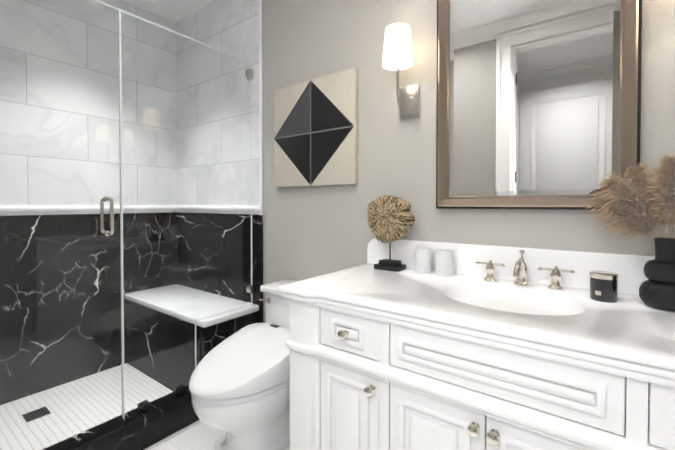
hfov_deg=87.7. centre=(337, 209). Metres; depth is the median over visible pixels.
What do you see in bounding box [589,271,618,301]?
candle jar
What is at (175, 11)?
ceiling
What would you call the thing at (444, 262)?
votive
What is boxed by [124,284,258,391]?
bench
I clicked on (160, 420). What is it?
curb
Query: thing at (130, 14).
partition glass edges
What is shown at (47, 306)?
wall tile
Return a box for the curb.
[43,385,199,449]
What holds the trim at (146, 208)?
attached to the wall
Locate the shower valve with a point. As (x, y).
(16, 239)
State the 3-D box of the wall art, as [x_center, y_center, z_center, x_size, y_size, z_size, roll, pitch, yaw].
[-0.137,-0.417,1.923,0.574,0.574,0.031,1,1,37]
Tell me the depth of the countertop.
0.93 m
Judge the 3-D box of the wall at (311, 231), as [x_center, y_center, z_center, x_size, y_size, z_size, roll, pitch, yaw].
[0.058,-0.162,1.879,3.490,2.590,0.120,1,1,37]
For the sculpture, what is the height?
0.328 m
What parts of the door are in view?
glass pull handle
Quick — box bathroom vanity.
[282,294,674,449]
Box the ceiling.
[123,0,212,22]
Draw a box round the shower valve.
[4,233,26,245]
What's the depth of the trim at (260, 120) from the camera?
2.18 m
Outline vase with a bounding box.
[585,154,674,310]
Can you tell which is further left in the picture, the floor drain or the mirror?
the floor drain
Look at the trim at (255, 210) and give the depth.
2.41 m
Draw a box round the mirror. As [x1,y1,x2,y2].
[436,0,641,209]
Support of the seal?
attached to the glass wall at (181, 205)
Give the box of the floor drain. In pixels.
[22,406,50,421]
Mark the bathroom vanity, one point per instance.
(490, 347)
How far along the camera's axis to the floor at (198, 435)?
1.73 m
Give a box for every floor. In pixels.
[0,363,172,449]
[144,420,224,449]
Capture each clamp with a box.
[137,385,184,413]
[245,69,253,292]
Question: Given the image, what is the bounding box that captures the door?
[0,0,122,449]
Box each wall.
[121,11,251,419]
[262,0,674,322]
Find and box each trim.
[0,205,174,215]
[175,205,261,214]
[259,0,262,214]
[259,215,262,322]
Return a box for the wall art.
[274,68,357,186]
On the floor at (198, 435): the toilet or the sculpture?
the toilet
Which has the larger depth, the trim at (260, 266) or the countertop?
the trim at (260, 266)
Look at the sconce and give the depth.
1.49 m
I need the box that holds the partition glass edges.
[93,0,252,419]
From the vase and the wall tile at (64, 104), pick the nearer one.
the vase
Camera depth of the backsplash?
1.27 m
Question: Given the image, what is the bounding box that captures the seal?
[118,9,123,417]
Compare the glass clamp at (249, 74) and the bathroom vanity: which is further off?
the glass clamp at (249, 74)
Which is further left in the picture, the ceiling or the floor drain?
the floor drain
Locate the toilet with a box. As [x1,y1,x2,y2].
[189,279,296,449]
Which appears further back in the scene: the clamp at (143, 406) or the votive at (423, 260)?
the clamp at (143, 406)
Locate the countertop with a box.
[278,262,674,377]
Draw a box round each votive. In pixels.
[415,247,431,273]
[435,249,453,276]
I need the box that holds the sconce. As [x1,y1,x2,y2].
[382,23,418,118]
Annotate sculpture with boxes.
[368,194,414,271]
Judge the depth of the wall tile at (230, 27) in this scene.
2.44 m
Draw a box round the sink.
[446,290,585,321]
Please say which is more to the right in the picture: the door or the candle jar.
the candle jar
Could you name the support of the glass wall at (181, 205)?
on the curb
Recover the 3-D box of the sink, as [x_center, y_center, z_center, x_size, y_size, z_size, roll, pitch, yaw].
[0.521,0.379,1.074,0.437,0.158,0.335,1,1,37]
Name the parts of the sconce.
lamp shade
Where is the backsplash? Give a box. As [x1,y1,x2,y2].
[367,238,654,293]
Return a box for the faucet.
[478,250,573,289]
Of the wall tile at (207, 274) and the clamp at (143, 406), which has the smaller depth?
the clamp at (143, 406)
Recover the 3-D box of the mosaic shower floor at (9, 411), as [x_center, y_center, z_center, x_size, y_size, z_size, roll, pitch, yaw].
[-1.415,1.118,1.906,0.856,0.030,1.608,1,1,37]
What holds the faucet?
on the countertop
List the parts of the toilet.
seat, lever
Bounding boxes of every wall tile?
[0,0,176,205]
[0,211,176,404]
[175,0,258,205]
[177,212,258,322]
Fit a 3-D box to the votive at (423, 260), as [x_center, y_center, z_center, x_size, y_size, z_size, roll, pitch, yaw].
[0.362,0.213,1.477,0.072,0.101,0.072,1,1,37]
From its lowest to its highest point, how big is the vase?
0.422 m

